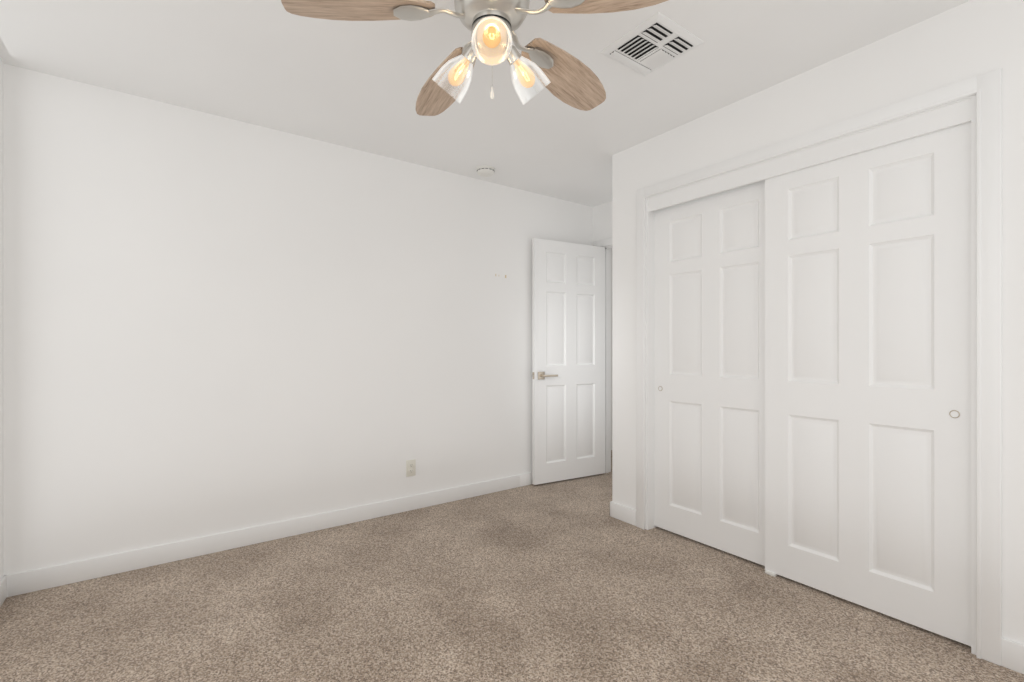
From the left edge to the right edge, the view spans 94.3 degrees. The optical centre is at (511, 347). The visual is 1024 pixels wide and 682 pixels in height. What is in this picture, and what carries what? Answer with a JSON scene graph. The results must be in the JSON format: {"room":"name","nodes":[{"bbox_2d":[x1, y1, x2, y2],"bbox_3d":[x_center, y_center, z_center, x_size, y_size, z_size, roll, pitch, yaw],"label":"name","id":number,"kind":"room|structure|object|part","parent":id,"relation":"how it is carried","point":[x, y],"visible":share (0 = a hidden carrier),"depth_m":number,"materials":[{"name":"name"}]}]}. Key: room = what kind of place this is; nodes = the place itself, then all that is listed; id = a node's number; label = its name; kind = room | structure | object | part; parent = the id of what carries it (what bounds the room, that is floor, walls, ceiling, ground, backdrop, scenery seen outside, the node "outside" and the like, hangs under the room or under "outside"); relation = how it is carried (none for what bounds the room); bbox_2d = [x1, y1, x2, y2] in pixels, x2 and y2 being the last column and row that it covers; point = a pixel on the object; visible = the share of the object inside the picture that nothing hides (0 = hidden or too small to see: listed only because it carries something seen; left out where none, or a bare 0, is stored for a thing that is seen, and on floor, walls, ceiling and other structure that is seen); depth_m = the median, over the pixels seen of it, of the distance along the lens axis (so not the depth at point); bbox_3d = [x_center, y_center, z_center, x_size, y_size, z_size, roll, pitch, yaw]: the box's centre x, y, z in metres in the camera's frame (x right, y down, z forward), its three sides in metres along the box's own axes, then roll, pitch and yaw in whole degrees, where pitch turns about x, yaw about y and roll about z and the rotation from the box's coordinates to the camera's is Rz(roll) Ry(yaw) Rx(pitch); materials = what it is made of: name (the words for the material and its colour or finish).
{"room":"empty bedroom","nodes":[
{"label":"empty bedroom","id":0,"kind":"room"},
{"bbox_2d":[0,58,3,579],"bbox_3d":[-1.269,-0.078,0.619,0.110,2.440,3.750,0,0,-36],"label":"wall","id":1,"kind":"structure","parent":0,"point":[1,319],"depth_m":2.14,"materials":[{"name":"paint"}]},
{"bbox_2d":[0,575,6,606],"bbox_3d":[-1.219,1.092,0.655,0.013,0.100,3.750,0,0,-36],"label":"baseboard","id":2,"kind":"structure","parent":1,"relation":"attached to","point":[3,588],"depth_m":2.12,"materials":[{"name":"paint"}]},
{"bbox_2d":[4,64,592,574],"bbox_3d":[-0.821,-0.078,3.325,4.010,2.440,0.110,0,0,-36],"label":"wall","id":3,"kind":"structure","parent":0,"point":[214,324],"depth_m":2.70,"materials":[{"name":"paint"}]},
{"bbox_2d":[4,472,531,596],"bbox_3d":[-0.785,1.092,3.276,3.790,0.100,0.013,0,0,-36],"label":"baseboard","id":4,"kind":"structure","parent":3,"relation":"attached to","point":[24,582],"depth_m":2.69,"materials":[{"name":"paint"}]},
{"bbox_2d":[406,459,415,476],"bbox_3d":[-0.710,0.847,3.333,0.070,0.115,0.007,0,0,-36],"label":"electrical outlet","id":5,"kind":"object","parent":3,"relation":"attached to","point":[410,467],"visible":1,"depth_m":3.33,"materials":[{"name":"white plastic"}]},
{"bbox_2d":[408,463,413,467],"bbox_3d":[-0.708,0.828,3.332,0.033,0.027,0.002,0,0,-36],"label":"receptacle","id":6,"kind":"object","parent":5,"relation":"attached to","point":[410,465],"depth_m":3.33,"materials":[{"name":"white plastic"}]},
{"bbox_2d":[408,468,413,473],"bbox_3d":[-0.708,0.867,3.332,0.033,0.027,0.002,0,0,-36],"label":"receptacle","id":7,"kind":"object","parent":5,"relation":"attached to","point":[410,470],"depth_m":3.33,"materials":[{"name":"white plastic"}]},
{"bbox_2d":[0,0,969,206],"bbox_3d":[0.710,-1.358,2.353,5.350,0.120,4.460,0,0,-36],"label":"ceiling","id":8,"kind":"structure","parent":0,"point":[276,65],"depth_m":2.19,"materials":[{"name":"paint"}]},
{"bbox_2d":[281,0,667,115],"bbox_3d":[-0.068,-1.051,1.548,1.186,0.494,1.170,0,0,-36],"label":"ceiling fan","id":9,"kind":"object","parent":8,"relation":"hanging from","point":[562,75],"visible":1,"depth_m":1.50,"materials":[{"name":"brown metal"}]},
{"bbox_3d":[-0.456,-1.026,1.432,0.440,0.007,0.172,-6,13,-11],"label":"blade","id":10,"kind":"part","parent":9,"relation":"part of","materials":[{"name":"brown wood"}]},
{"bbox_3d":[-0.261,-1.026,1.859,0.172,0.007,0.440,-14,1,-30],"label":"blade","id":11,"kind":"part","parent":9,"relation":"part of","materials":[{"name":"brown wood"}]},
{"bbox_3d":[-0.200,-0.889,1.576,0.123,0.143,0.139,0,0,-36],"label":"glass","id":12,"kind":"part","parent":9,"relation":"part of","materials":[{"name":"clear glass"}]},
{"bbox_3d":[-0.062,-0.889,1.359,0.126,0.143,0.136,0,0,-36],"label":"glass","id":13,"kind":"part","parent":9,"relation":"part of","materials":[{"name":"clear glass"}]},
{"bbox_3d":[0.059,-0.889,1.588,0.143,0.143,0.115,0,0,-36],"label":"glass","id":14,"kind":"part","parent":9,"relation":"part of","materials":[{"name":"clear glass"}]},
{"bbox_3d":[0.205,-1.026,1.806,0.172,0.007,0.440,-16,-16,40],"label":"blade","id":15,"kind":"part","parent":9,"relation":"part of","materials":[{"name":"brown wood"}]},
{"bbox_3d":[0.299,-1.026,1.346,0.440,0.007,0.172,7,-9,24],"label":"blade","id":16,"kind":"part","parent":9,"relation":"part of","materials":[{"name":"brown wood"}]},
{"bbox_2d":[476,165,494,176],"bbox_3d":[-0.192,-1.277,3.454,0.136,0.042,0.136,0,0,-36],"label":"smoke detector","id":17,"kind":"object","parent":8,"relation":"attached to","point":[485,171],"visible":1,"depth_m":3.41,"materials":[{"name":"white plastic"}]},
{"bbox_2d":[599,12,703,75],"bbox_3d":[0.601,-1.288,2.052,0.310,0.021,0.310,0,0,-36],"label":"ceiling vent","id":18,"kind":"object","parent":8,"relation":"in","point":[654,42],"visible":1,"depth_m":2.02,"materials":[{"name":"white metal"}]},
{"bbox_2d":[0,450,1023,681],"bbox_3d":[0.710,1.202,2.353,5.350,0.120,4.460,0,0,-36],"label":"floor","id":19,"kind":"structure","parent":0,"point":[570,580],"depth_m":2.02,"materials":[{"name":"carpet"}]},
{"bbox_2d":[765,570,777,576],"bbox_3d":[1.328,1.135,2.405,0.088,0.014,0.050,0,0,-36],"label":"trim","id":20,"kind":"structure","parent":19,"relation":"on","point":[770,573],"depth_m":2.38,"materials":[{"name":"white plastic"}]},
{"bbox_2d":[593,205,600,240],"bbox_3d":[0.821,-0.078,4.383,0.110,2.440,0.102,0,0,-36],"label":"wall","id":21,"kind":"structure","parent":0,"point":[596,223],"depth_m":4.34,"materials":[{"name":"paint"}]},
{"bbox_2d":[532,238,604,484],"bbox_3d":[0.501,0.116,4.091,0.745,2.025,0.035,0,0,-29],"label":"entry door","id":22,"kind":"structure","parent":21,"relation":"in","point":[568,349],"depth_m":4.05,"materials":[{"name":"paint"}]},
{"bbox_2d":[538,372,544,379],"bbox_3d":[0.242,0.233,3.919,0.064,0.064,0.009,0,0,-29],"label":"rosette","id":23,"kind":"object","parent":22,"relation":"attached to","point":[539,376],"visible":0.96,"depth_m":3.91,"materials":[{"name":"silver metal"}]},
{"bbox_2d":[540,374,557,376],"bbox_3d":[0.308,0.233,3.920,0.139,0.021,0.056,0,0,-29],"label":"door lever","id":24,"kind":"object","parent":22,"relation":"attached to","point":[542,375],"visible":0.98,"depth_m":3.90,"materials":[{"name":"silver metal"}]},
{"bbox_2d":[605,248,608,472],"bbox_3d":[0.864,0.119,4.321,0.032,2.045,0.011,0,0,-36],"label":"door frame","id":25,"kind":"object","parent":21,"relation":"attached to","point":[606,360],"visible":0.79,"depth_m":4.31,"materials":[{"name":"paint"}]},
{"bbox_2d":[601,201,611,239],"bbox_3d":[1.082,-1.110,4.023,0.110,0.376,0.787,0,0,-36],"label":"wall","id":26,"kind":"structure","parent":0,"point":[606,220],"depth_m":4.25,"materials":[{"name":"paint"}]},
{"bbox_2d":[593,237,611,471],"bbox_3d":[1.051,0.084,4.052,0.129,2.116,0.872,0,0,-36],"label":"door frame","id":27,"kind":"structure","parent":26,"relation":"attached to","point":[609,360],"depth_m":4.35,"materials":[{"name":"paint"}]},
{"bbox_2d":[611,249,611,449],"bbox_3d":[1.015,-0.078,5.266,1.240,2.440,0.100,0,0,-36],"label":"wall","id":28,"kind":"structure","parent":0,"point":[611,349],"depth_m":5.27,"materials":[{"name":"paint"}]},
{"bbox_2d":[612,0,1023,644],"bbox_3d":[1.553,-0.078,2.093,0.110,2.440,2.830,0,0,-36],"label":"wall","id":29,"kind":"structure","parent":0,"point":[938,51],"depth_m":1.99,"materials":[{"name":"paint"}]},
{"bbox_2d":[610,501,635,525],"bbox_3d":[0.731,1.092,3.123,0.013,0.100,0.223,0,0,-36],"label":"baseboard","id":30,"kind":"structure","parent":29,"relation":"attached to","point":[623,513],"depth_m":3.11,"materials":[{"name":"paint"}]},
{"bbox_2d":[636,188,656,529],"bbox_3d":[0.863,0.070,3.028,0.131,2.145,0.081,0,0,-36],"label":"trim","id":31,"kind":"structure","parent":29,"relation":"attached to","point":[649,370],"depth_m":2.99,"materials":[{"name":"paint"}]},
{"bbox_2d":[654,180,764,565],"bbox_3d":[1.141,0.128,2.704,0.035,2.000,0.770,0,0,-36],"label":"closet door","id":32,"kind":"structure","parent":29,"relation":"in","point":[709,368],"depth_m":2.68,"materials":[{"name":"paint"}]},
{"bbox_2d":[648,98,970,211],"bbox_3d":[1.293,-0.893,2.378,0.016,0.086,1.482,0,0,-36],"label":"trim","id":33,"kind":"structure","parent":29,"relation":"attached to","point":[944,117],"depth_m":2.16,"materials":[{"name":"paint"}]},
{"bbox_2d":[644,76,979,198],"bbox_3d":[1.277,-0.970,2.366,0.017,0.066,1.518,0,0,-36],"label":"trim","id":34,"kind":"structure","parent":29,"relation":"attached to","point":[945,92],"depth_m":2.13,"materials":[{"name":"paint"}]},
{"bbox_2d":[765,122,970,645],"bbox_3d":[1.523,0.128,2.107,0.035,2.000,0.770,0,0,-36],"label":"closet door","id":35,"kind":"structure","parent":29,"relation":"in","point":[867,372],"depth_m":2.04,"materials":[{"name":"paint"}]},
{"bbox_2d":[950,411,958,416],"bbox_3d":[1.703,0.257,1.827,0.001,0.024,0.024,0,0,-36],"label":"cup","id":36,"kind":"object","parent":35,"relation":"attached to","point":[954,414],"visible":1,"depth_m":1.83,"materials":[{"name":"paint"}]},
{"bbox_2d":[971,68,1001,665],"bbox_3d":[1.776,0.070,1.766,0.131,2.145,0.081,0,0,-36],"label":"trim","id":37,"kind":"structure","parent":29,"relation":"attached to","point":[973,375],"depth_m":1.73,"materials":[{"name":"paint"}]},
{"bbox_2d":[1001,637,1023,673],"bbox_3d":[2.044,1.092,1.309,0.013,0.100,0.984,0,0,-36],"label":"baseboard","id":38,"kind":"structure","parent":29,"relation":"attached to","point":[1012,655],"depth_m":1.68,"materials":[{"name":"paint"}]}
]}

